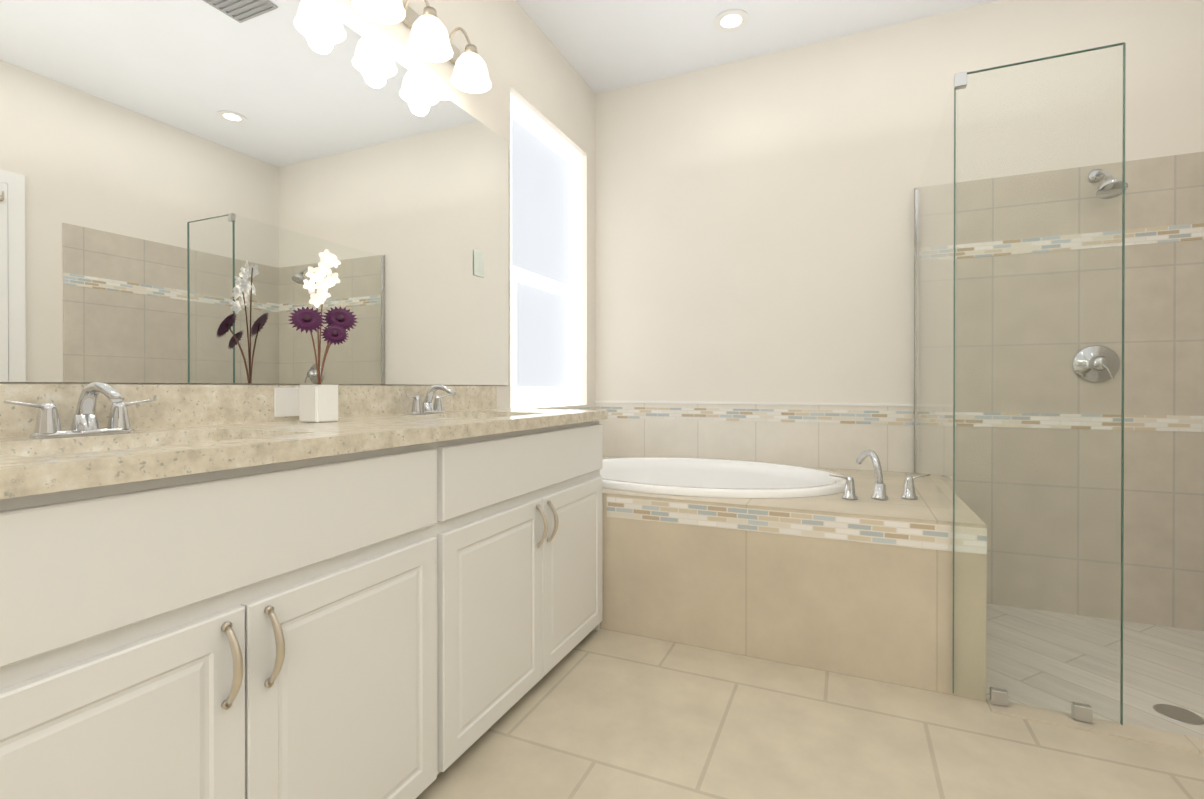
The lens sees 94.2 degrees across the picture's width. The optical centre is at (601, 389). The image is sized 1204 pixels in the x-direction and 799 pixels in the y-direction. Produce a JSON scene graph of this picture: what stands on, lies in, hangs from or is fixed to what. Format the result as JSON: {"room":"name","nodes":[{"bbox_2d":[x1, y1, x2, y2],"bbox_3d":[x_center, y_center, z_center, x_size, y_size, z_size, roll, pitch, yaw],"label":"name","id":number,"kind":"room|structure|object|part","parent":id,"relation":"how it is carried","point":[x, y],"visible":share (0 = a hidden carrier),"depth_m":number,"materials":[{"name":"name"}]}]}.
{"room":"bathroom","nodes":[
{"label":"bathroom","id":0,"kind":"room"},
{"bbox_2d":[0,0,595,408],"bbox_3d":[-0.987,-0.438,1.563,0.140,2.850,4.670,0,0,24],"label":"wall","id":1,"kind":"structure","parent":0,"point":[484,25],"depth_m":2.65,"materials":[{"name":"paint"}]},
{"bbox_2d":[0,384,495,433],"bbox_3d":[-0.879,0.036,1.606,0.020,0.100,1.980,0,0,24],"label":"backsplash","id":2,"kind":"structure","parent":1,"relation":"attached to","point":[180,405],"depth_m":1.44,"materials":[{"name":"beige stone"}]},
{"bbox_2d":[274,388,298,416],"bbox_3d":[-0.875,0.035,1.583,0.006,0.080,0.110,0,0,24],"label":"outlet plate","id":3,"kind":"object","parent":2,"relation":"attached to","point":[286,400],"depth_m":1.56,"materials":[{"name":"white plastic"}]},
{"bbox_2d":[0,0,507,384],"bbox_3d":[-0.862,-0.586,1.660,0.006,1.136,2.090,0,0,24],"label":"mirror","id":4,"kind":"object","parent":1,"relation":"attached to","point":[190,190],"visible":1,"depth_m":1.44,"materials":[{"name":"white mirror"}]},
{"bbox_2d":[352,0,491,93],"bbox_3d":[-0.621,-1.288,1.951,0.212,0.219,0.622,0,0,24],"label":"wall sconce","id":5,"kind":"object","parent":1,"relation":"attached to","point":[430,39],"visible":1,"depth_m":1.99,"materials":[{"name":"white glass"}]},
{"bbox_3d":[-0.689,-1.230,1.729,0.156,0.105,0.156,0,0,24],"label":"lamp shade","id":6,"kind":"part","parent":5,"relation":"part of","materials":[{"name":"white glass"}]},
{"bbox_3d":[-0.637,-1.341,1.958,0.143,0.113,0.051,0,0,24],"label":"arm","id":7,"kind":"part","parent":5,"relation":"part of"},
{"bbox_3d":[-0.596,-1.231,1.940,0.156,0.105,0.156,0,0,24],"label":"lamp shade","id":8,"kind":"part","parent":5,"relation":"part of","materials":[{"name":"white glass"}]},
{"bbox_3d":[-0.544,-1.342,2.170,0.143,0.113,0.051,0,0,24],"label":"arm","id":9,"kind":"part","parent":5,"relation":"part of"},
{"bbox_3d":[-0.503,-1.232,2.152,0.156,0.105,0.156,0,0,24],"label":"lamp shade","id":10,"kind":"part","parent":5,"relation":"part of","materials":[{"name":"white glass"}]},
{"bbox_2d":[474,249,483,277],"bbox_3d":[-0.529,-0.542,2.404,0.004,0.110,0.070,0,0,24],"label":"switch plate","id":11,"kind":"object","parent":1,"relation":"attached to","point":[479,263],"visible":1,"depth_m":2.40,"materials":[{"name":"white plastic"}]},
{"bbox_2d":[511,94,581,408],"bbox_3d":[-0.324,-0.673,3.064,0.085,1.533,0.846,0,0,24],"label":"window","id":12,"kind":"structure","parent":1,"relation":"in","point":[546,211],"depth_m":3.11,"materials":[{"name":"white glass"}]},
{"bbox_3d":[-0.486,-0.672,2.709,0.075,1.533,0.065,0,0,24],"label":"frame","id":13,"kind":"part","parent":12,"relation":"part of","materials":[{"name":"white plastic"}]},
{"bbox_3d":[-0.454,-0.262,2.751,0.060,0.583,0.035,0,0,24],"label":"window sash","id":14,"kind":"part","parent":12,"relation":"part of","materials":[{"name":"white"}]},
{"bbox_3d":[-0.347,-0.673,3.074,0.005,1.403,0.716,0,0,24],"label":"glass","id":15,"kind":"part","parent":12,"relation":"part of","materials":[{"name":"white glass"}]},
{"bbox_3d":[-0.329,-1.407,3.063,0.075,0.065,0.716,0,0,24],"label":"window frame","id":16,"kind":"part","parent":12,"relation":"part of","materials":[{"name":"white"}]},
{"bbox_3d":[-0.329,0.061,3.070,0.075,0.065,0.716,0,0,24],"label":"frame","id":17,"kind":"part","parent":12,"relation":"part of","materials":[{"name":"white plastic"}]},
{"bbox_3d":[-0.324,-0.580,3.065,0.085,0.050,0.716,0,0,24],"label":"window meeting rail","id":18,"kind":"part","parent":12,"relation":"part of","materials":[{"name":"white"}]},
{"bbox_3d":[-0.317,0.006,3.064,0.060,0.045,0.646,0,0,24],"label":"window sash","id":19,"kind":"part","parent":12,"relation":"part of","materials":[{"name":"white"}]},
{"bbox_3d":[-0.180,-0.265,3.375,0.060,0.583,0.035,0,0,24],"label":"window sash","id":20,"kind":"part","parent":12,"relation":"part of","materials":[{"name":"white"}]},
{"bbox_3d":[-0.172,-0.675,3.424,0.075,1.533,0.065,0,0,24],"label":"frame","id":21,"kind":"part","parent":12,"relation":"part of","materials":[{"name":"white plastic"}]},
{"bbox_2d":[532,404,595,408],"bbox_3d":[-0.265,0.267,3.027,0.008,0.347,1.118,0,0,24],"label":"wall tile","id":22,"kind":"structure","parent":1,"relation":"attached to","point":[577,406],"depth_m":3.20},
{"bbox_2d":[565,407,595,409],"bbox_3d":[-0.260,0.143,3.023,0.002,0.069,1.116,0,0,24],"label":"tile band","id":23,"kind":"object","parent":22,"relation":"attached to","point":[589,408],"visible":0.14,"depth_m":3.38,"materials":[{"name":"tile"}]},
{"bbox_2d":[516,0,997,93],"bbox_3d":[0.400,-1.910,0.871,3.230,0.100,4.810,0,0,24],"label":"ceiling","id":24,"kind":"structure","parent":0,"point":[603,45],"depth_m":2.90,"materials":[{"name":"paint"}]},
{"bbox_2d":[714,9,748,31],"bbox_3d":[0.653,-1.865,2.830,0.176,0.005,0.176,0,0,24],"label":"recessed light","id":25,"kind":"object","parent":24,"relation":"in","point":[743,15],"depth_m":2.83,"materials":[{"name":"white"}]},
{"bbox_2d":[416,629,1203,798],"bbox_3d":[0.148,1.052,0.311,3.230,0.120,3.558,0,0,24],"label":"floor","id":26,"kind":"structure","parent":0,"point":[601,714],"depth_m":1.56,"materials":[{"name":"tile"}]},
{"bbox_2d":[0,414,607,798],"bbox_3d":[-0.620,0.555,1.494,0.586,0.864,1.970,0,0,24],"label":"bathroom vanity","id":27,"kind":"object","parent":26,"relation":"on","point":[264,592],"depth_m":1.01,"materials":[{"name":"white wood"}]},
{"bbox_3d":[-0.694,0.655,0.719,0.019,0.590,0.468,0,0,24],"label":"door","id":28,"kind":"part","parent":27,"relation":"part of","materials":[{"name":"white wood"}]},
{"bbox_3d":[-0.599,0.236,0.934,0.019,0.183,0.941,0,0,24],"label":"drawer","id":29,"kind":"part","parent":27,"relation":"part of","materials":[{"name":"white wood"}]},
{"bbox_3d":[-0.586,0.442,0.890,0.038,0.138,0.014,0,0,24],"label":"handle","id":30,"kind":"part","parent":27,"relation":"part of","materials":[{"name":"silver metal"}]},
{"bbox_3d":[-0.557,0.441,0.956,0.038,0.138,0.014,0,0,24],"label":"handle","id":31,"kind":"part","parent":27,"relation":"part of","materials":[{"name":"silver metal"}]},
{"bbox_2d":[0,406,607,485],"bbox_3d":[-0.631,0.105,1.497,0.563,0.036,1.980,0,0,24],"label":"countertop","id":32,"kind":"structure","parent":27,"relation":"on","point":[223,441],"depth_m":1.09,"materials":[{"name":"beige stone"}]},
{"bbox_2d":[0,382,159,437],"bbox_3d":[-0.977,0.036,1.086,0.145,0.104,0.237,0,0,24],"label":"faucet","id":33,"kind":"object","parent":32,"relation":"on","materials":[{"name":"silver metal"}]},
{"bbox_2d":[12,438,203,453],"bbox_3d":[-0.827,0.199,1.021,0.370,0.172,0.490,0,0,24],"label":"sink","id":34,"kind":"object","parent":32,"relation":"in","point":[165,439],"depth_m":1.09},
{"bbox_2d":[288,249,357,421],"bbox_3d":[-0.745,-0.147,1.506,0.124,0.467,0.178,0,0,24],"label":"flower vase","id":35,"kind":"object","parent":32,"relation":"on","point":[318,402],"visible":1,"depth_m":1.50,"materials":[{"name":"white"}]},
{"bbox_2d":[400,384,459,413],"bbox_3d":[-0.581,0.032,1.987,0.145,0.104,0.237,0,0,24],"label":"faucet","id":36,"kind":"object","parent":32,"relation":"on","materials":[{"name":"silver metal"}]},
{"bbox_3d":[-0.503,0.654,1.152,0.019,0.590,0.468,0,0,24],"label":"door","id":37,"kind":"part","parent":27,"relation":"part of","materials":[{"name":"white wood"}]},
{"bbox_3d":[-0.301,0.652,1.612,0.019,0.590,0.488,0,0,24],"label":"door","id":38,"kind":"part","parent":27,"relation":"part of","materials":[{"name":"white wood"}]},
{"bbox_3d":[-0.203,0.232,1.836,0.019,0.183,0.981,0,0,24],"label":"drawer","id":39,"kind":"part","parent":27,"relation":"part of","materials":[{"name":"white wood"}]},
{"bbox_3d":[-0.190,0.438,1.792,0.038,0.138,0.014,0,0,24],"label":"handle","id":40,"kind":"part","parent":27,"relation":"part of","materials":[{"name":"silver metal"}]},
{"bbox_3d":[-0.161,0.438,1.858,0.038,0.138,0.014,0,0,24],"label":"handle","id":41,"kind":"part","parent":27,"relation":"part of","materials":[{"name":"silver metal"}]},
{"bbox_3d":[-0.103,0.650,2.063,0.019,0.590,0.488,0,0,24],"label":"door","id":42,"kind":"part","parent":27,"relation":"part of","materials":[{"name":"white wood"}]},
{"bbox_2d":[986,698,1203,753],"bbox_3d":[1.698,0.984,1.529,1.075,0.006,0.080,0,0,24],"label":"shower threshold","id":43,"kind":"object","parent":26,"relation":"on","point":[1134,733],"visible":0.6,"depth_m":1.63,"materials":[{"name":"tile"}]},
{"bbox_2d":[914,42,1125,724],"bbox_3d":[1.540,-0.015,2.216,0.422,1.981,1.143,0,0,24],"label":"glass","id":44,"kind":"object","parent":43,"relation":"on","point":[925,197],"visible":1,"depth_m":1.88,"materials":[{"name":"green"}]},
{"bbox_2d":[596,0,1203,493],"bbox_3d":[1.403,-0.385,2.988,3.090,2.970,0.140,0,0,24],"label":"wall","id":45,"kind":"structure","parent":0,"point":[754,228],"depth_m":2.99,"materials":[{"name":"paint"}]},
{"bbox_2d":[595,401,913,472],"bbox_3d":[0.768,0.255,3.188,1.769,0.370,0.008,0,0,24],"label":"wall tile","id":46,"kind":"structure","parent":45,"relation":"attached to","point":[830,445],"depth_m":3.12,"materials":[{"name":"beige tile"}]},
{"bbox_2d":[595,401,913,405],"bbox_3d":[0.766,0.076,3.183,1.769,0.012,0.003,0,0,24],"label":"cap","id":47,"kind":"object","parent":46,"relation":"attached to","point":[844,404],"visible":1,"depth_m":3.12,"materials":[{"name":"white tile"}]},
{"bbox_2d":[596,407,913,424],"bbox_3d":[0.766,0.142,3.183,1.769,0.069,0.002,0,0,24],"label":"tile band","id":48,"kind":"object","parent":46,"relation":"attached to","point":[848,417],"visible":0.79,"depth_m":3.11,"materials":[{"name":"tile"}]},
{"bbox_2d":[914,152,1203,630],"bbox_3d":[2.119,0.007,2.594,1.181,2.050,0.008,0,0,24],"label":"tiled wall","id":49,"kind":"structure","parent":45,"relation":"attached to","point":[1163,571],"depth_m":2.56,"materials":[{"name":"beige tile"}]},
{"bbox_2d":[914,223,1203,261],"bbox_3d":[2.113,-0.678,2.588,1.173,0.070,0.002,0,0,24],"label":"tile band","id":50,"kind":"object","parent":49,"relation":"attached to","point":[1177,233],"visible":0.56,"depth_m":2.56,"materials":[{"name":"tile"}]},
{"bbox_2d":[930,412,1203,431],"bbox_3d":[2.113,0.145,2.592,1.173,0.069,0.002,0,0,24],"label":"tile band","id":51,"kind":"object","parent":49,"relation":"attached to","point":[1162,423],"visible":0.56,"depth_m":2.56,"materials":[{"name":"tile"}]},
{"bbox_2d":[1072,169,1127,382],"bbox_3d":[2.193,-0.515,2.437,0.170,0.965,0.210,0,0,24],"label":"shower fixture","id":52,"kind":"object","parent":49,"relation":"attached to","point":[1103,354],"visible":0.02,"depth_m":2.51,"materials":[{"name":"silver metal"}]},
{"bbox_3d":[0.554,1.042,2.759,2.005,0.120,1.252,0,0,24],"label":"floor","id":53,"kind":"structure","parent":0,"visible":0},
{"bbox_2d":[600,449,986,701],"bbox_3d":[0.590,0.610,2.651,1.854,0.744,1.118,0,0,24],"label":"tub","id":54,"kind":"object","parent":53,"relation":"on","point":[802,566],"visible":0.92,"depth_m":2.04,"materials":[{"name":"tile"}]},
{"bbox_2d":[829,449,929,499],"bbox_3d":[1.095,0.331,2.210,0.361,0.184,0.250,0,0,24],"label":"faucet","id":55,"kind":"object","parent":54,"relation":"on","point":[847,488],"depth_m":2.18,"materials":[{"name":"silver metal"}]},
{"label":"outside","id":56,"kind":"structure","parent":0,"visible":0},
{"bbox_2d":[986,603,1203,737],"bbox_3d":[2.033,1.069,2.110,1.225,0.070,1.252,0,0,24],"label":"shower floor","id":57,"kind":"structure","parent":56,"point":[1163,664],"depth_m":2.10,"materials":[{"name":"beige tile"}]},
{"bbox_2d":[1153,704,1203,724],"bbox_3d":[1.839,1.034,1.787,0.116,0.002,0.116,0,0,24],"label":"floor drain","id":58,"kind":"object","parent":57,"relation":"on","point":[1178,714],"visible":1,"depth_m":1.78,"materials":[{"name":"silver metal"}]}
]}

